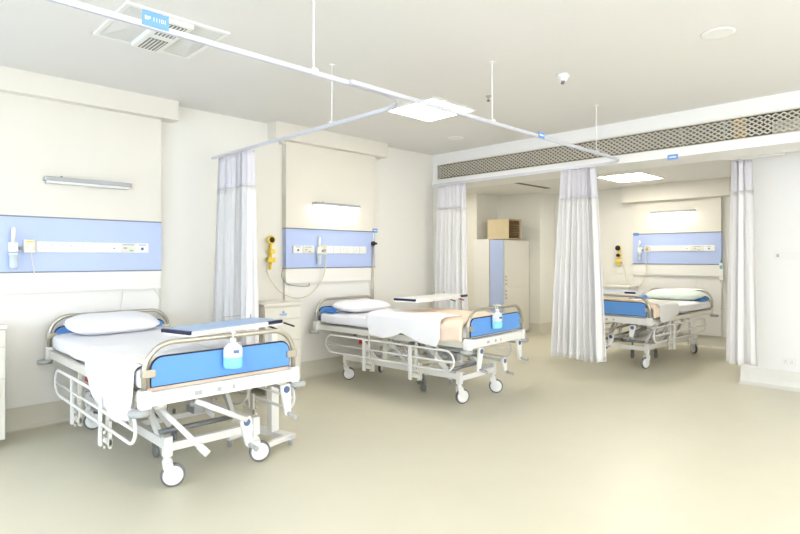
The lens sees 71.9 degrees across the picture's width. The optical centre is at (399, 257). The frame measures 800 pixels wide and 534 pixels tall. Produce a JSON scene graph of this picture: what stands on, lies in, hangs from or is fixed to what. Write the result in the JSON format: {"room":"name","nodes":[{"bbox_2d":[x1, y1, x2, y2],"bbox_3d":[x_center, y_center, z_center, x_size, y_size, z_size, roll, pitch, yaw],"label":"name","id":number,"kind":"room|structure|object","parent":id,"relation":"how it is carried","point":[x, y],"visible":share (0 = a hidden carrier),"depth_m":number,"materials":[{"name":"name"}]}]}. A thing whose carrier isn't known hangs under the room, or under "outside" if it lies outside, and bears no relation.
{"room":"hospital room","nodes":[
{"label":"hospital room","id":0,"kind":"room"},
{"bbox_2d":[159,106,440,349],"bbox_3d":[-2.676,-0.100,5.563,9.200,3.200,0.120,0,0,-45],"label":"wall","id":1,"kind":"structure","parent":0,"point":[189,172],"depth_m":6.45,"materials":[{"name":"paint"}]},
{"bbox_2d":[0,92,160,408],"bbox_3d":[-2.959,-0.055,5.124,1.440,2.700,0.105,0,0,-45],"label":"wall panel","id":2,"kind":"object","parent":1,"relation":"attached to","point":[39,138],"depth_m":5.03,"materials":[{"name":"beige laminate"}]},
{"bbox_2d":[8,227,21,268],"bbox_3d":[-3.282,-0.086,4.706,0.098,0.358,0.083,0,0,-45],"label":"flowmeter","id":3,"kind":"object","parent":2,"relation":"attached to","point":[13,246],"visible":1,"depth_m":4.68,"materials":[{"name":"white plastic"}]},
{"bbox_2d":[8,253,18,268],"bbox_3d":[-3.288,0.024,4.696,0.076,0.138,0.076,0,0,-45],"label":"jar","id":4,"kind":"object","parent":3,"relation":"on","point":[13,257],"depth_m":4.67,"materials":[{"name":"white"}]},
{"bbox_2d":[23,239,35,252],"bbox_3d":[-3.216,-0.102,4.794,0.090,0.115,0.050,0,0,-45],"label":"outlet","id":5,"kind":"object","parent":2,"relation":"attached to","point":[29,246],"visible":1,"depth_m":4.78,"materials":[{"name":"white plastic"}]},
{"bbox_2d":[31,252,34,273],"bbox_3d":[-3.195,0.045,4.805,0.014,0.192,0.048,0,0,0],"label":"cable","id":6,"kind":"object","parent":5,"relation":"hanging from","point":[31,252],"visible":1,"depth_m":4.80,"materials":[{"name":"white plastic"}]},
{"bbox_2d":[43,176,130,189],"bbox_3d":[-2.876,-0.698,5.104,0.720,0.075,0.090,0,0,-45],"label":"wall lamp","id":7,"kind":"object","parent":2,"relation":"attached to","point":[61,180],"visible":1,"depth_m":5.05,"materials":[{"name":"grey plastic"}]},
{"bbox_2d":[0,66,178,122],"bbox_3d":[-2.937,-1.490,5.095,1.730,0.220,0.180,0,0,-45],"label":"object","id":8,"kind":"structure","parent":1,"relation":"attached to","point":[12,80],"depth_m":5.04,"materials":[{"name":"beige laminate"}]},
{"bbox_2d":[5,346,423,432],"bbox_3d":[-2.644,1.400,5.474,8.920,0.200,0.050,0,0,-45],"label":"baseboard","id":9,"kind":"structure","parent":1,"relation":"attached to","point":[56,412],"depth_m":5.02,"materials":[{"name":"plastic"}]},
{"bbox_2d":[266,235,275,269],"bbox_3d":[-1.531,-0.064,6.537,0.107,0.407,0.100,0,0,-45],"label":"suction regulator","id":10,"kind":"object","parent":1,"relation":"attached to","point":[271,239],"visible":1,"depth_m":6.52,"materials":[{"name":"yellow plastic"}]},
{"bbox_2d":[266,255,325,298],"bbox_3d":[-1.231,0.225,6.698,0.839,0.531,0.093,0,0,-41],"label":"hose","id":11,"kind":"object","parent":10,"relation":"attached to","point":[325,255],"visible":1,"depth_m":6.63,"materials":[{"name":"beige"}]},
{"bbox_2d":[268,121,387,158],"bbox_3d":[-0.868,-1.490,7.134,1.800,0.220,0.180,0,0,-45],"label":"trim","id":12,"kind":"structure","parent":1,"relation":"attached to","point":[276,129],"depth_m":7.00,"materials":[{"name":"beige paint"}]},
{"bbox_2d":[282,141,374,361],"bbox_3d":[-0.880,-0.055,7.174,1.440,2.700,0.104,0,0,-45],"label":"wall panel","id":13,"kind":"object","parent":1,"relation":"attached to","point":[310,174],"depth_m":7.07,"materials":[{"name":"beige laminate"}]},
{"bbox_2d":[281,266,309,286],"bbox_3d":[-1.268,0.229,6.711,0.430,0.255,0.048,0,0,-45],"label":"cable","id":14,"kind":"object","parent":13,"relation":"attached to","point":[286,266],"visible":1,"depth_m":6.62,"materials":[{"name":"grey rubber"}]},
{"bbox_2d":[315,236,322,264],"bbox_3d":[-1.007,-0.091,6.949,0.098,0.358,0.083,0,0,-45],"label":"flowmeter","id":15,"kind":"object","parent":13,"relation":"attached to","point":[318,250],"visible":1,"depth_m":6.92,"materials":[{"name":"white plastic"}]},
{"bbox_2d":[316,254,321,264],"bbox_3d":[-1.012,0.019,6.939,0.076,0.138,0.076,0,0,-45],"label":"jar","id":16,"kind":"object","parent":15,"relation":"on","point":[319,256],"depth_m":6.91,"materials":[{"name":"white"}]},
{"bbox_2d":[321,245,326,253],"bbox_3d":[-0.966,-0.102,7.012,0.090,0.115,0.050,0,0,-45],"label":"outlet","id":17,"kind":"object","parent":13,"relation":"attached to","point":[324,247],"visible":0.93,"depth_m":7.00,"materials":[{"name":"white plastic"}]},
{"bbox_2d":[312,201,359,209],"bbox_3d":[-0.815,-0.677,7.136,0.720,0.075,0.090,0,0,-45],"label":"wall lamp","id":18,"kind":"object","parent":13,"relation":"attached to","point":[322,204],"visible":1,"depth_m":7.08,"materials":[{"name":"grey plastic"}]},
{"bbox_2d":[371,233,376,298],"bbox_3d":[-0.360,0.280,7.616,0.089,1.240,0.068,0,0,-45],"label":"pole","id":19,"kind":"object","parent":13,"relation":"attached to","point":[373,242],"visible":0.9,"depth_m":7.60,"materials":[{"name":"metal"}]},
{"bbox_2d":[432,90,799,188],"bbox_3d":[3.574,-1.355,5.896,0.552,0.490,8.380,0,0,-45],"label":"ceiling bulkhead","id":20,"kind":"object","parent":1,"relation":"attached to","point":[785,142],"depth_m":6.30,"materials":[{"name":"paint"}]},
{"bbox_2d":[437,107,799,179],"bbox_3d":[3.253,-1.327,5.868,0.025,0.231,7.590,0,0,-45],"label":"air vent","id":21,"kind":"object","parent":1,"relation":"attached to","point":[792,109],"visible":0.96,"depth_m":6.41,"materials":[{"name":"silver metal"}]},
{"bbox_2d":[441,109,799,178],"bbox_3d":[3.588,-1.440,5.911,0.510,0.520,8.380,0,0,-45],"label":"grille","id":22,"kind":"structure","parent":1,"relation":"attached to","point":[796,110],"depth_m":6.85,"materials":[{"name":"grey metal"}]},
{"bbox_2d":[667,154,677,159],"bbox_3d":[3.003,-1.112,6.077,0.004,0.055,0.110,0,0,-45],"label":"number tag","id":23,"kind":"object","parent":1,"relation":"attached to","point":[674,156],"visible":1,"depth_m":6.08,"materials":[{"name":"blue plastic"}]},
{"bbox_2d":[733,117,746,138],"bbox_3d":[3.545,-1.385,5.748,0.080,0.409,0.110,0,0,-45],"label":"duct","id":24,"kind":"object","parent":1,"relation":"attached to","point":[744,120],"visible":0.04,"depth_m":5.72,"materials":[{"name":"brown metal"}]},
{"bbox_2d":[772,118,799,133],"bbox_3d":[3.928,-1.270,5.360,0.080,0.179,0.520,0,0,-45],"label":"duct","id":25,"kind":"object","parent":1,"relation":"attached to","point":[796,119],"visible":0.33,"depth_m":5.43,"materials":[{"name":"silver metal"}]},
{"bbox_2d":[0,332,799,533],"bbox_3d":[0.952,1.560,4.590,12.800,0.120,10.200,0,0,-45],"label":"floor","id":26,"kind":"structure","parent":0,"point":[674,445],"depth_m":4.01,"materials":[{"name":"plastic"}]},
{"bbox_2d":[0,322,6,439],"bbox_3d":[-3.400,1.012,4.318,0.480,0.975,0.415,0,0,-45],"label":"base cabinet","id":27,"kind":"object","parent":26,"relation":"on","point":[3,326],"visible":1,"depth_m":4.33,"materials":[{"name":"beige laminate"}]},
{"bbox_2d":[37,308,305,486],"bbox_3d":[-1.878,0.997,4.362,1.220,1.006,2.504,0,0,-45],"label":"hospital bed","id":28,"kind":"object","parent":26,"relation":"on","point":[169,369],"visible":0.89,"depth_m":3.71,"materials":[{"name":"white metal"}]},
{"bbox_2d":[53,326,247,387],"bbox_3d":[-1.927,0.733,4.412,1.042,0.144,2.160,0,0,-45],"label":"mattress","id":29,"kind":"object","parent":28,"relation":"on","point":[75,345],"visible":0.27,"depth_m":4.51,"materials":[{"name":"white fabric"}]},
{"bbox_2d":[63,311,159,334],"bbox_3d":[-2.570,0.578,4.951,0.392,0.174,0.762,0,0,45],"label":"pillow","id":30,"kind":"object","parent":29,"relation":"on","point":[120,321],"visible":1,"depth_m":4.83,"materials":[{"name":"white fabric"}]},
{"bbox_2d":[85,338,212,421],"bbox_3d":[-1.728,0.846,3.885,0.656,0.405,0.982,0,0,-45],"label":"sheet","id":31,"kind":"object","parent":29,"relation":"on","point":[110,369],"visible":0.67,"depth_m":3.72,"materials":[{"name":"white fabric"}]},
{"bbox_2d":[135,342,287,390],"bbox_3d":[-1.210,0.719,3.686,1.008,0.213,0.172,0,0,-45],"label":"blanket","id":32,"kind":"object","parent":29,"relation":"on","point":[140,361],"visible":0.17,"depth_m":3.51,"materials":[{"name":"beige fabric"}]},
{"bbox_2d":[223,330,242,368],"bbox_3d":[-1.094,0.593,3.591,0.114,0.244,0.104,0,0,30],"label":"bottle","id":33,"kind":"object","parent":28,"relation":"hanging from","point":[233,351],"visible":1,"depth_m":3.56,"materials":[{"name":"white plastic"}]},
{"bbox_2d":[161,314,294,446],"bbox_3d":[-1.254,0.975,4.157,0.430,1.048,1.046,0,0,31],"label":"table","id":34,"kind":"object","parent":26,"relation":"on","point":[272,429],"visible":0.74,"depth_m":4.27,"materials":[{"name":"white plastic"}]},
{"bbox_2d":[250,300,301,394],"bbox_3d":[-1.442,1.000,6.270,0.490,1.000,0.445,0,0,-45],"label":"base cabinet","id":35,"kind":"object","parent":26,"relation":"on","point":[289,312],"visible":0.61,"depth_m":6.17,"materials":[{"name":"beige laminate"}]},
{"bbox_2d":[309,295,528,403],"bbox_3d":[0.176,0.997,6.422,2.429,1.006,1.220,0,0,41],"label":"hospital bed","id":36,"kind":"object","parent":26,"relation":"on","point":[478,326],"visible":0.88,"depth_m":5.99,"materials":[{"name":"white metal"}]},
{"bbox_2d":[321,308,510,338],"bbox_3d":[0.152,0.733,6.444,2.160,0.144,1.042,0,0,41],"label":"mattress","id":37,"kind":"object","parent":36,"relation":"on","point":[342,317],"visible":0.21,"depth_m":6.48,"materials":[{"name":"white fabric"}]},
{"bbox_2d":[323,310,337,312],"bbox_3d":[-0.850,0.646,6.714,0.194,0.030,0.085,0,0,41],"label":"cover","id":38,"kind":"object","parent":37,"relation":"on","point":[328,311],"visible":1,"depth_m":6.67,"materials":[{"name":"blue fabric"}]},
{"bbox_2d":[332,299,390,312],"bbox_3d":[-0.475,0.594,6.889,0.442,0.144,0.762,0,0,45],"label":"pillow","id":39,"kind":"object","parent":37,"relation":"on","point":[360,305],"visible":0.98,"depth_m":6.70,"materials":[{"name":"white fabric"}]},
{"bbox_2d":[400,308,503,341],"bbox_3d":[0.484,0.711,6.079,1.179,0.231,1.033,0,0,41],"label":"blanket","id":40,"kind":"object","parent":37,"relation":"on","point":[451,328],"visible":0.41,"depth_m":5.47,"materials":[{"name":"beige fabric"}]},
{"bbox_2d":[366,309,461,346],"bbox_3d":[0.129,0.735,5.912,1.023,0.297,0.387,0,0,41],"label":"sheet","id":41,"kind":"object","parent":40,"relation":"on","point":[421,327],"visible":1,"depth_m":5.77,"materials":[{"name":"white fabric"}]},
{"bbox_2d":[492,304,502,328],"bbox_3d":[0.993,0.593,5.622,0.104,0.244,0.112,0,0,10],"label":"bottle","id":42,"kind":"object","parent":36,"relation":"hanging from","point":[497,318],"visible":1,"depth_m":5.58,"materials":[{"name":"white"}]},
{"bbox_2d":[394,291,467,383],"bbox_3d":[0.355,0.958,6.538,0.440,1.082,1.106,0,0,38],"label":"table","id":43,"kind":"object","parent":26,"relation":"on","point":[450,298],"visible":0.54,"depth_m":6.44,"materials":[{"name":"white plastic"}]},
{"bbox_2d":[474,239,501,311],"bbox_3d":[1.911,0.565,11.167,0.880,1.870,0.378,0,0,-45],"label":"locker","id":44,"kind":"object","parent":26,"relation":"on","point":[481,246],"visible":0.27,"depth_m":10.85,"materials":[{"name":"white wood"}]},
{"bbox_2d":[490,240,528,332],"bbox_3d":[2.181,0.575,10.902,0.867,1.850,0.355,0,0,-45],"label":"locker","id":45,"kind":"object","parent":26,"relation":"on","point":[509,259],"visible":0.84,"depth_m":10.68,"materials":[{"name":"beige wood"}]},
{"bbox_2d":[487,218,520,239],"bbox_3d":[2.072,-0.567,10.960,0.440,0.392,0.500,0,0,-45],"label":"file box","id":46,"kind":"object","parent":45,"relation":"on","point":[504,229],"visible":0.95,"depth_m":10.82,"materials":[{"name":"beige cardboard"}]},
{"bbox_2d":[603,285,637,336],"bbox_3d":[4.027,1.000,10.064,0.415,1.000,0.480,0,0,-45],"label":"base cabinet","id":47,"kind":"object","parent":26,"relation":"on","point":[606,287],"visible":0.24,"depth_m":9.94,"materials":[{"name":"beige laminate"}]},
{"bbox_2d":[603,290,642,294],"bbox_3d":[2.969,0.989,8.212,1.150,1.021,0.430,0,0,37],"label":"table","id":48,"kind":"object","parent":26,"relation":"on","point":[604,291],"visible":0.07,"depth_m":7.89,"materials":[{"name":"white plastic"}]},
{"bbox_2d":[603,287,718,368],"bbox_3d":[3.723,0.997,8.319,2.429,1.006,1.220,0,0,-42],"label":"hospital bed","id":49,"kind":"object","parent":26,"relation":"on","point":[610,307],"visible":0.76,"depth_m":7.65,"materials":[{"name":"white metal"}]},
{"bbox_2d":[604,297,709,317],"bbox_3d":[3.747,0.733,8.341,2.160,0.144,1.042,0,0,-42],"label":"mattress","id":50,"kind":"object","parent":49,"relation":"on","point":[690,305],"visible":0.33,"depth_m":8.28,"materials":[{"name":"white fabric"}]},
{"bbox_2d":[604,299,662,317],"bbox_3d":[3.233,0.694,7.805,0.676,0.184,1.032,0,0,-42],"label":"blanket","id":51,"kind":"object","parent":50,"relation":"on","point":[656,309],"visible":0.34,"depth_m":7.32,"materials":[{"name":"beige fabric"}]},
{"bbox_2d":[643,301,678,322],"bbox_3d":[3.548,0.733,7.599,0.600,0.257,0.334,0,0,-42],"label":"towel","id":52,"kind":"object","parent":51,"relation":"on","point":[668,309],"visible":0.84,"depth_m":7.47,"materials":[{"name":"white fabric"}]},
{"bbox_2d":[645,289,705,300],"bbox_3d":[4.390,0.582,8.815,0.862,0.167,0.446,0,0,44],"label":"pillow","id":53,"kind":"object","parent":50,"relation":"on","point":[670,294],"visible":1,"depth_m":8.67,"materials":[{"name":"white fabric"}]},
{"bbox_2d":[694,297,707,300],"bbox_3d":[4.683,0.634,8.580,0.285,0.054,0.106,0,0,-42],"label":"cover","id":54,"kind":"object","parent":50,"relation":"on","point":[702,298],"visible":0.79,"depth_m":8.51,"materials":[{"name":"blue fabric"}]},
{"bbox_2d":[0,0,799,154],"bbox_3d":[0.244,-1.650,2.544,8.920,0.100,8.280,0,0,-45],"label":"ceiling","id":55,"kind":"structure","parent":0,"point":[631,59],"depth_m":4.47,"materials":[{"name":"paint"}]},
{"bbox_2d":[93,1,229,58],"bbox_3d":[-1.694,-1.577,3.919,0.690,0.046,0.690,0,0,-45],"label":"ceiling vent","id":56,"kind":"object","parent":55,"relation":"in","point":[138,37],"visible":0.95,"depth_m":3.89,"materials":[{"name":"white plastic"}]},
{"bbox_2d":[46,0,618,185],"bbox_3d":[-1.622,-1.343,4.317,8.712,0.511,3.127,0,0,-45],"label":"track","id":57,"kind":"object","parent":55,"relation":"hanging from","point":[313,71],"visible":1,"depth_m":3.74,"materials":[{"name":"white metal"}]},
{"bbox_2d":[142,9,168,31],"bbox_3d":[-1.162,-1.130,2.624,0.125,0.070,0.004,0,0,-45],"label":"number tag","id":58,"kind":"object","parent":57,"relation":"attached to","point":[149,18],"visible":1,"depth_m":2.62,"materials":[{"name":"blue plastic"}]},
{"bbox_2d":[212,150,258,343],"bbox_3d":[-1.723,0.051,5.716,0.782,2.282,0.144,0,0,43],"label":"curtain","id":59,"kind":"object","parent":57,"relation":"hanging from","point":[235,292],"visible":0.82,"depth_m":5.63,"materials":[{"name":"white fabric"}]},
{"bbox_2d":[434,182,467,309],"bbox_3d":[0.750,0.061,8.106,0.147,2.302,0.580,0,0,-45],"label":"curtain","id":60,"kind":"object","parent":57,"relation":"hanging from","point":[451,229],"visible":0.8,"depth_m":8.09,"materials":[{"name":"white fabric"}]},
{"bbox_2d":[538,131,544,138],"bbox_3d":[1.281,-1.112,4.996,0.100,0.055,0.004,0,0,-45],"label":"number tag","id":61,"kind":"object","parent":57,"relation":"attached to","point":[540,134],"visible":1,"depth_m":4.99,"materials":[{"name":"blue plastic"}]},
{"bbox_2d":[550,166,606,362],"bbox_3d":[2.144,0.073,6.678,0.175,2.327,0.705,0,0,-45],"label":"curtain","id":62,"kind":"object","parent":57,"relation":"hanging from","point":[578,321],"visible":1,"depth_m":6.65,"materials":[{"name":"white fabric"}]},
{"bbox_2d":[387,97,475,121],"bbox_3d":[0.333,-1.593,5.959,0.690,0.014,0.690,0,0,-45],"label":"recessed light","id":63,"kind":"object","parent":55,"relation":"in","point":[412,110],"visible":0.87,"depth_m":5.96,"materials":[{"name":"white plastic"}]},
{"bbox_2d":[391,105,427,115],"bbox_3d":[0.093,-1.595,5.960,0.311,0.007,0.311,0,0,-45],"label":"diffuser","id":64,"kind":"object","parent":63,"relation":"attached to","point":[405,110],"depth_m":5.96,"materials":[{"name":"white plastic"}]},
{"bbox_2d":[411,111,447,120],"bbox_3d":[0.334,-1.595,6.198,0.311,0.007,0.311,0,0,-45],"label":"diffuser","id":65,"kind":"object","parent":63,"relation":"attached to","point":[427,115],"depth_m":6.21,"materials":[{"name":"white plastic"}]},
{"bbox_2d":[412,99,451,109],"bbox_3d":[0.331,-1.595,5.719,0.311,0.007,0.311,0,0,-45],"label":"diffuser","id":66,"kind":"object","parent":63,"relation":"attached to","point":[441,102],"depth_m":5.69,"materials":[{"name":"white plastic"}]},
{"bbox_2d":[434,105,471,115],"bbox_3d":[0.572,-1.595,5.957,0.311,0.007,0.311,0,0,-45],"label":"diffuser","id":67,"kind":"object","parent":63,"relation":"attached to","point":[461,108],"depth_m":5.92,"materials":[{"name":"white plastic"}]},
{"bbox_2d":[448,136,463,139],"bbox_3d":[0.746,-1.595,7.359,0.216,0.010,0.216,0,0,-45],"label":"recessed light","id":68,"kind":"object","parent":55,"relation":"in","point":[453,137],"visible":1,"depth_m":7.36,"materials":[{"name":"white plastic"}]},
{"bbox_2d":[556,72,569,84],"bbox_3d":[1.420,-1.556,4.812,0.116,0.086,0.116,0,0,-45],"label":"smoke detector","id":69,"kind":"object","parent":55,"relation":"attached to","point":[562,77],"visible":1,"depth_m":4.78,"materials":[{"name":"white plastic"}]},
{"bbox_2d":[700,27,734,39],"bbox_3d":[2.260,-1.595,3.927,0.216,0.010,0.216,0,0,-45],"label":"recessed light","id":70,"kind":"object","parent":55,"relation":"in","point":[721,32],"visible":1,"depth_m":3.92,"materials":[{"name":"white plastic"}]},
{"bbox_2d":[433,186,437,307],"bbox_3d":[0.705,0.195,8.558,0.180,2.610,0.360,0,0,-45],"label":"wall pier","id":71,"kind":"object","parent":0,"point":[435,189],"visible":0.07,"depth_m":8.60,"materials":[{"name":"paint"}]},
{"bbox_2d":[466,194,496,310],"bbox_3d":[1.544,0.100,11.674,0.710,2.800,0.740,0,0,-45],"label":"wall","id":72,"kind":"structure","parent":0,"point":[480,208],"depth_m":11.28,"materials":[{"name":"paint"}]},
{"bbox_2d":[497,192,553,323],"bbox_3d":[2.393,0.100,11.795,0.670,2.800,1.760,0,0,-45],"label":"wall","id":73,"kind":"structure","parent":0,"point":[535,211],"depth_m":11.10,"materials":[{"name":"paint"}]},
{"bbox_2d":[466,159,740,195],"bbox_3d":[4.320,-1.350,7.839,3.240,0.100,10.100,0,0,-45],"label":"ceiling","id":74,"kind":"structure","parent":0,"point":[714,169],"depth_m":9.14,"materials":[{"name":"paint"}]},
{"bbox_2d":[515,183,547,188],"bbox_3d":[2.127,-1.297,9.651,1.780,0.006,0.100,0,0,-45],"label":"ceiling vent","id":75,"kind":"object","parent":74,"relation":"in","point":[515,183],"visible":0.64,"depth_m":9.85,"materials":[{"name":"grey metal"}]},
{"bbox_2d":[597,172,664,182],"bbox_3d":[3.705,-1.293,8.876,0.920,0.014,0.720,0,0,-45],"label":"recessed light","id":76,"kind":"object","parent":74,"relation":"in","point":[635,176],"visible":0.96,"depth_m":8.86,"materials":[{"name":"white plastic"}]},
{"bbox_2d":[723,153,784,159],"bbox_3d":[3.948,-1.216,6.256,0.656,0.165,0.213,0,0,21],"label":"track","id":77,"kind":"object","parent":74,"relation":"hanging from","point":[776,153],"visible":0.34,"depth_m":6.23,"materials":[{"name":"white metal"}]},
{"bbox_2d":[726,159,756,365],"bbox_3d":[3.922,0.049,6.347,0.095,2.377,0.311,0,0,-45],"label":"curtain","id":78,"kind":"object","parent":77,"relation":"hanging from","point":[741,333],"visible":1,"depth_m":6.33,"materials":[{"name":"white fabric"}]},
{"bbox_2d":[554,189,729,336],"bbox_3d":[6.134,0.050,8.392,0.120,2.900,8.340,0,0,-45],"label":"wall","id":79,"kind":"structure","parent":0,"point":[615,217],"depth_m":10.37,"materials":[{"name":"paint"}]},
{"bbox_2d":[615,245,621,266],"bbox_3d":[4.086,-0.034,10.313,0.100,0.407,0.107,0,0,-45],"label":"suction regulator","id":80,"kind":"object","parent":79,"relation":"attached to","point":[618,247],"visible":1,"depth_m":10.29,"materials":[{"name":"yellow plastic"}]},
{"bbox_2d":[620,252,646,286],"bbox_3d":[4.224,0.216,10.048,0.074,0.632,0.525,0,0,-36],"label":"hose","id":81,"kind":"object","parent":80,"relation":"attached to","point":[646,252],"visible":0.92,"depth_m":9.90,"materials":[{"name":"beige"}]},
{"bbox_2d":[617,267,621,273],"bbox_3d":[4.115,0.230,10.341,0.020,0.120,0.090,0,0,-45],"label":"wall box","id":82,"kind":"object","parent":79,"relation":"attached to","point":[619,269],"visible":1,"depth_m":10.33,"materials":[{"name":"white plastic"}]},
{"bbox_2d":[527,322,725,349],"bbox_3d":[3.989,1.400,10.055,0.600,0.200,5.000,0,0,-45],"label":"baseboard","id":83,"kind":"structure","parent":79,"relation":"attached to","point":[718,342],"depth_m":9.37,"materials":[{"name":"plastic"}]},
{"bbox_2d":[621,177,730,203],"bbox_3d":[4.750,-1.155,9.569,0.200,0.290,1.760,0,0,-45],"label":"trim","id":84,"kind":"structure","parent":79,"relation":"attached to","point":[717,187],"depth_m":9.43,"materials":[{"name":"beige paint"}]},
{"bbox_2d":[633,197,721,335],"bbox_3d":[4.787,0.142,9.598,0.104,2.305,1.440,0,0,-45],"label":"wall panel","id":85,"kind":"object","parent":79,"relation":"attached to","point":[665,269],"depth_m":9.49,"materials":[{"name":"beige laminate"}]},
{"bbox_2d":[637,240,643,259],"bbox_3d":[4.333,-0.141,9.957,0.083,0.358,0.098,0,0,-45],"label":"flowmeter","id":86,"kind":"object","parent":85,"relation":"attached to","point":[640,249],"visible":1,"depth_m":9.95,"materials":[{"name":"white plastic"}]},
{"bbox_2d":[644,246,649,251],"bbox_3d":[4.425,-0.163,9.887,0.050,0.115,0.090,0,0,-45],"label":"outlet","id":87,"kind":"object","parent":85,"relation":"attached to","point":[646,248],"visible":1,"depth_m":9.88,"materials":[{"name":"white plastic"}]},
{"bbox_2d":[650,209,695,214],"bbox_3d":[4.717,-0.797,9.565,0.090,0.075,0.720,0,0,-45],"label":"wall lamp","id":88,"kind":"object","parent":85,"relation":"attached to","point":[689,210],"visible":1,"depth_m":9.51,"materials":[{"name":"grey plastic"}]},
{"bbox_2d":[719,260,723,279],"bbox_3d":[5.263,0.195,9.043,0.036,0.330,0.060,0,0,-45],"label":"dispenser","id":89,"kind":"object","parent":85,"relation":"attached to","point":[721,265],"visible":1,"depth_m":9.03,"materials":[{"name":"white plastic"}]},
{"bbox_2d":[741,151,799,372],"bbox_3d":[6.570,0.100,6.027,2.580,2.800,4.360,0,0,-45],"label":"wall","id":90,"kind":"structure","parent":0,"point":[776,179],"depth_m":6.41,"materials":[{"name":"paint"}]},
{"bbox_2d":[738,366,799,391],"bbox_3d":[5.609,1.400,5.080,0.120,0.200,4.360,0,0,-45],"label":"baseboard","id":91,"kind":"structure","parent":90,"relation":"attached to","point":[753,376],"depth_m":6.43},
{"bbox_2d":[774,251,799,258],"bbox_3d":[4.442,-0.035,6.336,0.015,0.081,0.239,0,0,-45],"label":"wall switch","id":92,"kind":"object","parent":90,"relation":"attached to","point":[784,254],"visible":1,"depth_m":6.33,"materials":[{"name":"white plastic"}]},
{"bbox_2d":[782,358,795,366],"bbox_3d":[4.456,1.195,6.324,0.013,0.090,0.130,0,0,-45],"label":"wall socket","id":93,"kind":"object","parent":90,"relation":"attached to","point":[785,361],"visible":1,"depth_m":6.32,"materials":[{"name":"white plastic"}]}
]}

